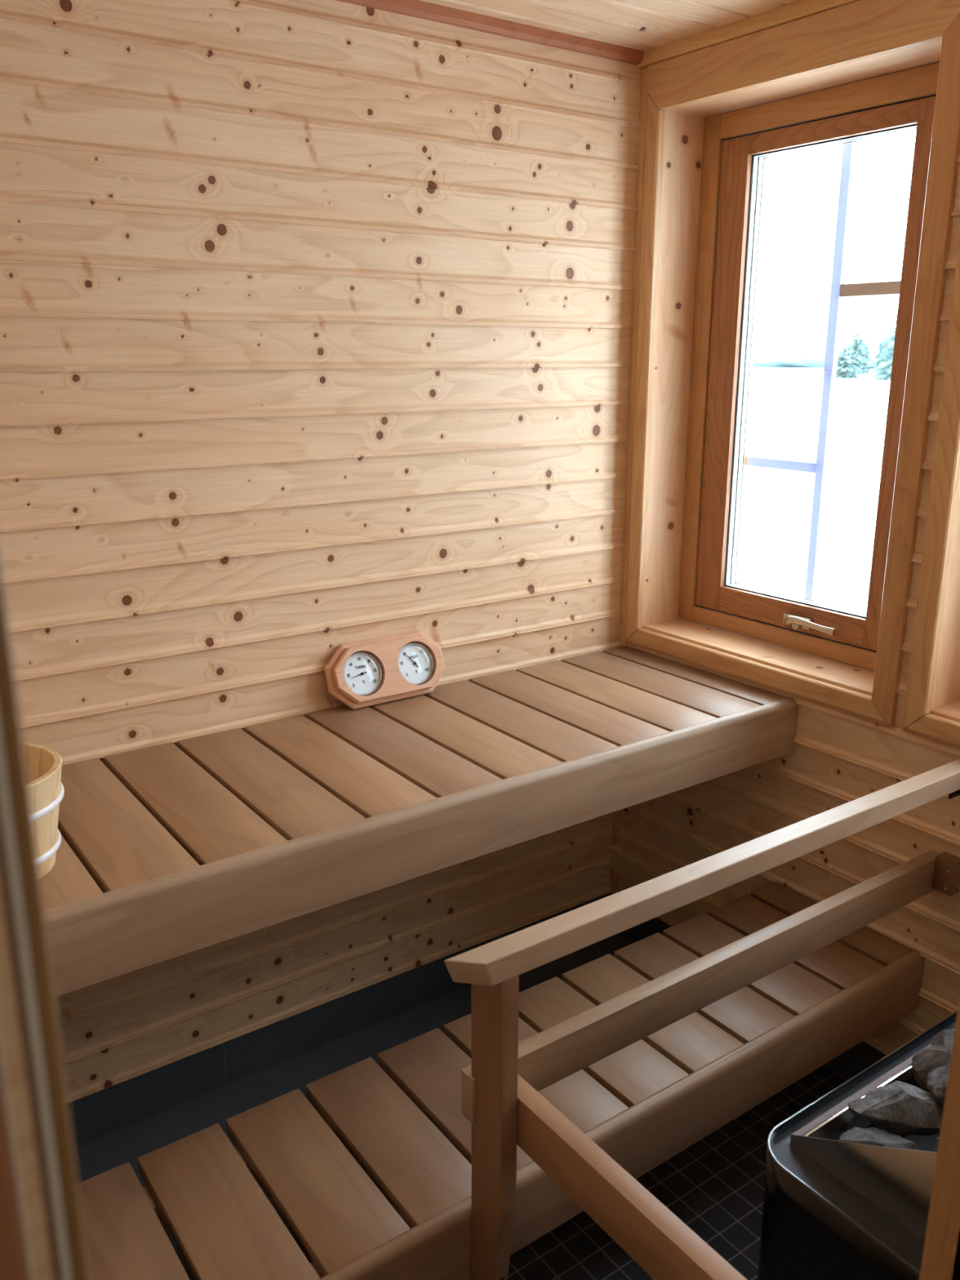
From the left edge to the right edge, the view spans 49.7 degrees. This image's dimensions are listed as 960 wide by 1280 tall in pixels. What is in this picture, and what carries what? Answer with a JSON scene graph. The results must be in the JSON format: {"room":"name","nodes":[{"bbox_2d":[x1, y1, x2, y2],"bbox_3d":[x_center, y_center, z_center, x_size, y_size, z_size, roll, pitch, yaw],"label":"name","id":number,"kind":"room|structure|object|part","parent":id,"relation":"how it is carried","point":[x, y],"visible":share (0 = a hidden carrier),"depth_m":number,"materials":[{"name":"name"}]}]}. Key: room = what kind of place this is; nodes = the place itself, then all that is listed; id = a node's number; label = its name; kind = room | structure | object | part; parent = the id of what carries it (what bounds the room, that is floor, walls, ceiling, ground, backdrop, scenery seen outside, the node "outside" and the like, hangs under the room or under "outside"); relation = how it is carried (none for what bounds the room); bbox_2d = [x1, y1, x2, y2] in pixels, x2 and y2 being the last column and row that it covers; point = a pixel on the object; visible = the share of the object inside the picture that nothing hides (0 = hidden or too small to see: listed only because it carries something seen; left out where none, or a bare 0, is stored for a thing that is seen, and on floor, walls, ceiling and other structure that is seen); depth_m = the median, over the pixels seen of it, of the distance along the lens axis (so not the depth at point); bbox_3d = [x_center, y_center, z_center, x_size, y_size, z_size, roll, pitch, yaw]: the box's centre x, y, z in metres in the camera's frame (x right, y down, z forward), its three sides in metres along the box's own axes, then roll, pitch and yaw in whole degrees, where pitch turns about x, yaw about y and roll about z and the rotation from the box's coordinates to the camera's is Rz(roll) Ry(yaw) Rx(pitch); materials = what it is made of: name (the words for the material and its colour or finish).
{"room":"sauna","nodes":[
{"label":"sauna","id":0,"kind":"room"},
{"bbox_2d":[0,0,643,1103],"bbox_3d":[-0.440,-0.194,2.103,2.170,2.145,0.109,-11,19,-34],"label":"wall","id":1,"kind":"structure","parent":0,"point":[316,325],"depth_m":2.04,"materials":[{"name":"brown wood"}]},
{"bbox_2d":[68,893,612,1148],"bbox_3d":[-0.442,0.915,2.410,2.170,0.154,0.106,-11,19,-34],"label":"baseboard","id":2,"kind":"structure","parent":1,"relation":"attached to","point":[99,1114],"depth_m":2.30,"materials":[{"name":"blue stone"}]},
{"bbox_2d":[74,932,635,1279],"bbox_3d":[-0.287,1.004,2.185,1.942,0.003,0.464,-11,19,-34],"label":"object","id":3,"kind":"structure","parent":1,"relation":"attached to","point":[96,1157],"depth_m":2.29,"materials":[{"name":"blue stone"}]},
{"bbox_2d":[40,645,798,997],"bbox_3d":[-0.255,0.280,1.946,1.945,0.126,0.544,-11,19,-34],"label":"bench","id":4,"kind":"object","parent":1,"relation":"attached to","point":[166,851],"visible":0.91,"depth_m":1.84,"materials":[{"name":"brown wood"}]},
{"bbox_2d":[23,742,64,878],"bbox_3d":[-0.716,0.260,1.492,0.228,0.155,0.228,-11,19,-34],"label":"bucket","id":5,"kind":"object","parent":4,"relation":"on","point":[43,763],"visible":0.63,"depth_m":1.49,"materials":[{"name":"brown wood"}]},
{"bbox_2d":[324,631,445,709],"bbox_3d":[-0.199,0.064,2.247,0.288,0.134,0.069,-11,19,-34],"label":"thermometer hygrometer","id":6,"kind":"object","parent":4,"relation":"on","point":[379,670],"visible":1,"depth_m":2.23,"materials":[{"name":"brown wood"}]},
{"bbox_2d":[336,0,643,64],"bbox_3d":[-0.425,-1.153,1.779,1.928,0.023,0.026,-11,19,-34],"label":"trim","id":7,"kind":"structure","parent":1,"relation":"attached to","point":[414,8],"depth_m":2.09,"materials":[{"name":"brown wood"}]},
{"bbox_2d":[0,846,959,1279],"bbox_3d":[0.552,0.234,0.846,2.250,2.300,0.100,-11,19,-34],"label":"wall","id":8,"kind":"structure","parent":0,"point":[13,1042],"depth_m":0.26,"materials":[{"name":"brown wood"}]},
{"bbox_2d":[0,555,959,1279],"bbox_3d":[0.138,0.400,0.547,0.750,2.040,0.189,-11,19,-34],"label":"door","id":9,"kind":"structure","parent":8,"relation":"in","point":[18,846],"depth_m":0.26,"materials":[{"name":"brown wood"}]},
{"bbox_3d":[-0.135,0.468,0.336,0.047,2.020,0.007,-11,19,-34],"label":"casing","id":10,"kind":"part","parent":9,"relation":"part of","materials":[{"name":"brown wood"}]},
{"bbox_2d":[444,234,959,1279],"bbox_3d":[0.676,-0.029,1.384,1.410,1.921,0.769,-11,19,-34],"label":"railing","id":11,"kind":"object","parent":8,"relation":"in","point":[932,700],"depth_m":1.52,"materials":[{"name":"brown wood"}]},
{"bbox_3d":[0.019,0.681,1.413,0.028,0.536,0.069,-11,19,-34],"label":"post","id":12,"kind":"part","parent":11,"relation":"part of","materials":[{"name":"brown wood"}]},
{"bbox_3d":[0.208,0.696,1.194,0.030,0.076,0.617,-11,19,-34],"label":"rail","id":13,"kind":"part","parent":11,"relation":"part of","materials":[{"name":"brown wood"}]},
{"bbox_3d":[0.442,0.540,1.735,1.129,0.072,0.028,-11,19,-34],"label":"rail","id":14,"kind":"part","parent":11,"relation":"part of","materials":[{"name":"brown wood"}]},
{"bbox_3d":[0.597,0.643,1.485,1.188,0.573,0.646,-11,19,-34],"label":"guard rail","id":15,"kind":"part","parent":11,"relation":"part of","materials":[{"name":"brown wood"}]},
{"bbox_3d":[0.450,0.329,1.613,1.188,0.037,0.037,-11,19,-34],"label":"handrail","id":16,"kind":"part","parent":11,"relation":"part of","materials":[{"name":"brown wood"}]},
{"bbox_3d":[1.145,0.204,1.795,0.184,0.018,0.683,-11,19,-34],"label":"sill","id":17,"kind":"part","parent":11,"relation":"part of","materials":[{"name":"brown wood"}]},
{"bbox_2d":[757,1010,957,1279],"bbox_3d":[0.612,0.743,1.293,0.505,0.642,0.302,-11,19,-34],"label":"heater","id":18,"kind":"object","parent":8,"relation":"attached to","point":[834,1209],"visible":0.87,"depth_m":1.17,"materials":[{"name":"black metal"}]},
{"bbox_3d":[0.453,0.553,1.110,0.002,0.178,0.280,-11,19,-34],"label":"plate","id":19,"kind":"part","parent":18,"relation":"part of","materials":[{"name":"metal"}]},
{"bbox_2d":[792,1028,955,1135],"bbox_3d":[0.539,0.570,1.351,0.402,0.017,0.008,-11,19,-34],"label":"stones","id":20,"kind":"object","parent":18,"relation":"on","point":[837,1117],"depth_m":1.30,"materials":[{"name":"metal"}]},
{"bbox_2d":[865,1127,888,1133],"bbox_3d":[0.495,0.624,1.275,0.052,0.045,0.055,-11,19,-34],"label":"stone","id":21,"kind":"object","parent":18,"relation":"in","point":[869,1128],"visible":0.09,"depth_m":1.29,"materials":[{"name":"grey stone"}]},
{"bbox_2d":[838,1126,919,1150],"bbox_3d":[0.470,0.596,1.208,0.104,0.039,0.045,0,15,1],"label":"stone","id":22,"kind":"object","parent":18,"relation":"in","point":[855,1135],"visible":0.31,"depth_m":1.21,"materials":[{"name":"grey stone"}]},
{"bbox_2d":[848,1080,943,1135],"bbox_3d":[0.511,0.568,1.260,0.130,0.053,0.064,0,15,1],"label":"stone","id":23,"kind":"object","parent":18,"relation":"in","point":[896,1108],"visible":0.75,"depth_m":1.24,"materials":[{"name":"grey stone"}]},
{"bbox_2d":[911,1044,951,1089],"bbox_3d":[0.576,0.542,1.315,0.052,0.055,0.055,-2,16,-8],"label":"stone","id":24,"kind":"object","parent":18,"relation":"in","point":[929,1059],"visible":0.67,"depth_m":1.31,"materials":[{"name":"grey stone"}]},
{"bbox_2d":[933,1137,939,1151],"bbox_3d":[0.529,0.582,1.159,0.059,0.046,0.049,-11,19,-34],"label":"stone","id":25,"kind":"object","parent":18,"relation":"in","point":[936,1144],"visible":0.1,"depth_m":1.17,"materials":[{"name":"grey stone"}]},
{"bbox_2d":[926,1062,950,1110],"bbox_3d":[0.576,0.547,1.265,0.056,0.052,0.066,1,15,2],"label":"stone","id":26,"kind":"object","parent":18,"relation":"in","point":[937,1080],"visible":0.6,"depth_m":1.26,"materials":[{"name":"grey stone"}]},
{"bbox_2d":[930,1030,954,1050],"bbox_3d":[0.615,0.538,1.368,0.057,0.039,0.038,-11,19,-34],"label":"stone","id":27,"kind":"object","parent":18,"relation":"in","point":[945,1037],"visible":0.43,"depth_m":1.37,"materials":[{"name":"grey stone"}]},
{"bbox_2d":[295,1063,849,1279],"bbox_3d":[0.070,1.139,1.797,2.250,0.050,1.760,-11,19,-34],"label":"floor","id":28,"kind":"structure","parent":0,"point":[715,1185],"depth_m":1.96,"materials":[{"name":"black tile"}]},
{"bbox_2d":[419,0,799,51],"bbox_3d":[0.072,-1.035,1.197,2.250,0.060,1.760,-11,19,-34],"label":"ceiling","id":29,"kind":"structure","parent":0,"point":[643,25],"depth_m":2.06,"materials":[{"name":"brown wood"}]},
{"bbox_2d":[615,153,959,1055],"bbox_3d":[0.902,-0.177,2.047,0.209,2.145,1.760,-11,19,-34],"label":"wall","id":30,"kind":"structure","parent":0,"point":[838,757],"depth_m":2.19,"materials":[{"name":"brown wood"}]},
{"bbox_2d":[78,881,924,1279],"bbox_3d":[0.002,0.804,1.718,1.946,0.128,0.374,-11,19,-34],"label":"bench","id":31,"kind":"object","parent":30,"relation":"attached to","point":[400,1117],"visible":0.73,"depth_m":1.65,"materials":[{"name":"brown wood"}]},
{"bbox_2d":[609,67,646,894],"bbox_3d":[0.374,-0.291,2.608,0.017,2.066,0.024,-11,19,-34],"label":"trim","id":32,"kind":"structure","parent":30,"relation":"attached to","point":[616,815],"depth_m":2.52,"materials":[{"name":"brown wood"}]},
{"bbox_2d":[636,0,859,68],"bbox_3d":[0.816,-1.133,1.719,0.032,0.028,1.560,-11,19,-34],"label":"trim","id":33,"kind":"structure","parent":30,"relation":"attached to","point":[800,9],"depth_m":2.09,"materials":[{"name":"brown wood"}]},
{"bbox_2d":[608,844,895,1026],"bbox_3d":[0.616,0.685,2.512,0.022,0.064,0.867,-11,19,-34],"label":"batten","id":34,"kind":"object","parent":30,"relation":"attached to","point":[623,860],"visible":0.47,"depth_m":2.75,"materials":[{"name":"brown wood"}]},
{"bbox_2d":[622,917,886,1078],"bbox_3d":[0.904,0.932,2.352,0.206,0.154,1.554,-11,19,-34],"label":"baseboard","id":35,"kind":"structure","parent":30,"relation":"attached to","point":[853,1061],"depth_m":2.30,"materials":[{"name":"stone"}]},
{"bbox_2d":[625,0,959,726],"bbox_3d":[0.691,-0.572,2.257,0.242,1.337,0.769,-11,19,-34],"label":"window","id":36,"kind":"structure","parent":30,"relation":"in","point":[847,74],"depth_m":2.33,"materials":[{"name":"brown wood"}]},
{"bbox_3d":[0.684,0.031,2.418,0.184,0.018,0.683,-11,19,-34],"label":"sill","id":37,"kind":"part","parent":36,"relation":"part of","materials":[{"name":"brown wood"}]},
{"bbox_3d":[0.733,-0.043,2.386,0.014,0.025,0.075,-11,19,-34],"label":"handle plate","id":38,"kind":"part","parent":36,"relation":"part of","materials":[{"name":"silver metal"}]},
{"bbox_3d":[0.737,-0.561,2.293,0.057,1.187,0.679,-11,19,-34],"label":"frame","id":39,"kind":"part","parent":36,"relation":"part of","materials":[{"name":"orange wood"}]},
{"bbox_3d":[0.736,-0.030,2.332,0.022,0.035,0.150,-7,17,-25],"label":"handle lever","id":40,"kind":"part","parent":36,"relation":"part of","materials":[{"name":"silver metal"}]},
{"bbox_3d":[0.744,-0.557,2.300,0.068,1.087,0.571,-11,19,-34],"label":"sash","id":41,"kind":"part","parent":36,"relation":"part of","materials":[{"name":"brown wood"}]},
{"label":"outside","id":42,"kind":"structure","parent":0,"visible":0},
{"bbox_2d":[738,367,890,612],"bbox_3d":[36.798,-21.869,87.225,159.400,0.050,220.000,-11,19,-34],"label":"ground","id":43,"kind":"structure","parent":42,"point":[785,407],"depth_m":16.85,"materials":[{"name":"white snow"}]},
{"bbox_2d":[753,318,893,368],"bbox_3d":[54.361,-46.878,163.322,14.000,7.732,70.000,-11,19,-34],"label":"treeline","id":44,"kind":"object","parent":43,"relation":"on","point":[770,350],"visible":0.25,"depth_m":162.30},
{"bbox_2d":[835,337,863,378],"bbox_3d":[32.346,-24.859,92.128,3.551,3.967,3.907,-11,19,-34],"label":"spruce tree","id":45,"kind":"object","parent":43,"relation":"on","point":[846,369],"visible":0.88,"depth_m":91.83,"materials":[{"name":"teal plant"}]},
{"bbox_2d":[849,298,867,374],"bbox_3d":[34.705,-27.722,95.307,2.250,6.933,2.102,-11,19,-34],"label":"spruce tree","id":46,"kind":"object","parent":43,"relation":"on","point":[857,342],"visible":0.82,"depth_m":95.14,"materials":[{"name":"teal plant"}]},
{"bbox_2d":[856,320,872,376],"bbox_3d":[38.346,-29.232,103.568,2.364,5.608,2.214,-11,19,-34],"label":"spruce tree","id":47,"kind":"object","parent":43,"relation":"on","point":[866,370],"visible":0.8,"depth_m":103.55,"materials":[{"name":"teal plant"}]},
{"bbox_2d":[869,304,889,373],"bbox_3d":[41.850,-31.154,107.400,2.339,7.132,2.246,-11,19,-34],"label":"spruce tree","id":48,"kind":"object","parent":43,"relation":"on","point":[883,336],"visible":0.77,"depth_m":107.18,"materials":[{"name":"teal plant"}]},
{"bbox_2d":[869,310,897,380],"bbox_3d":[34.818,-25.340,85.120,4.666,8.108,4.982,-11,19,-34],"label":"spruce tree","id":49,"kind":"object","parent":43,"relation":"on","point":[883,372],"visible":0.12,"depth_m":85.43,"materials":[{"name":"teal plant"}]}
]}

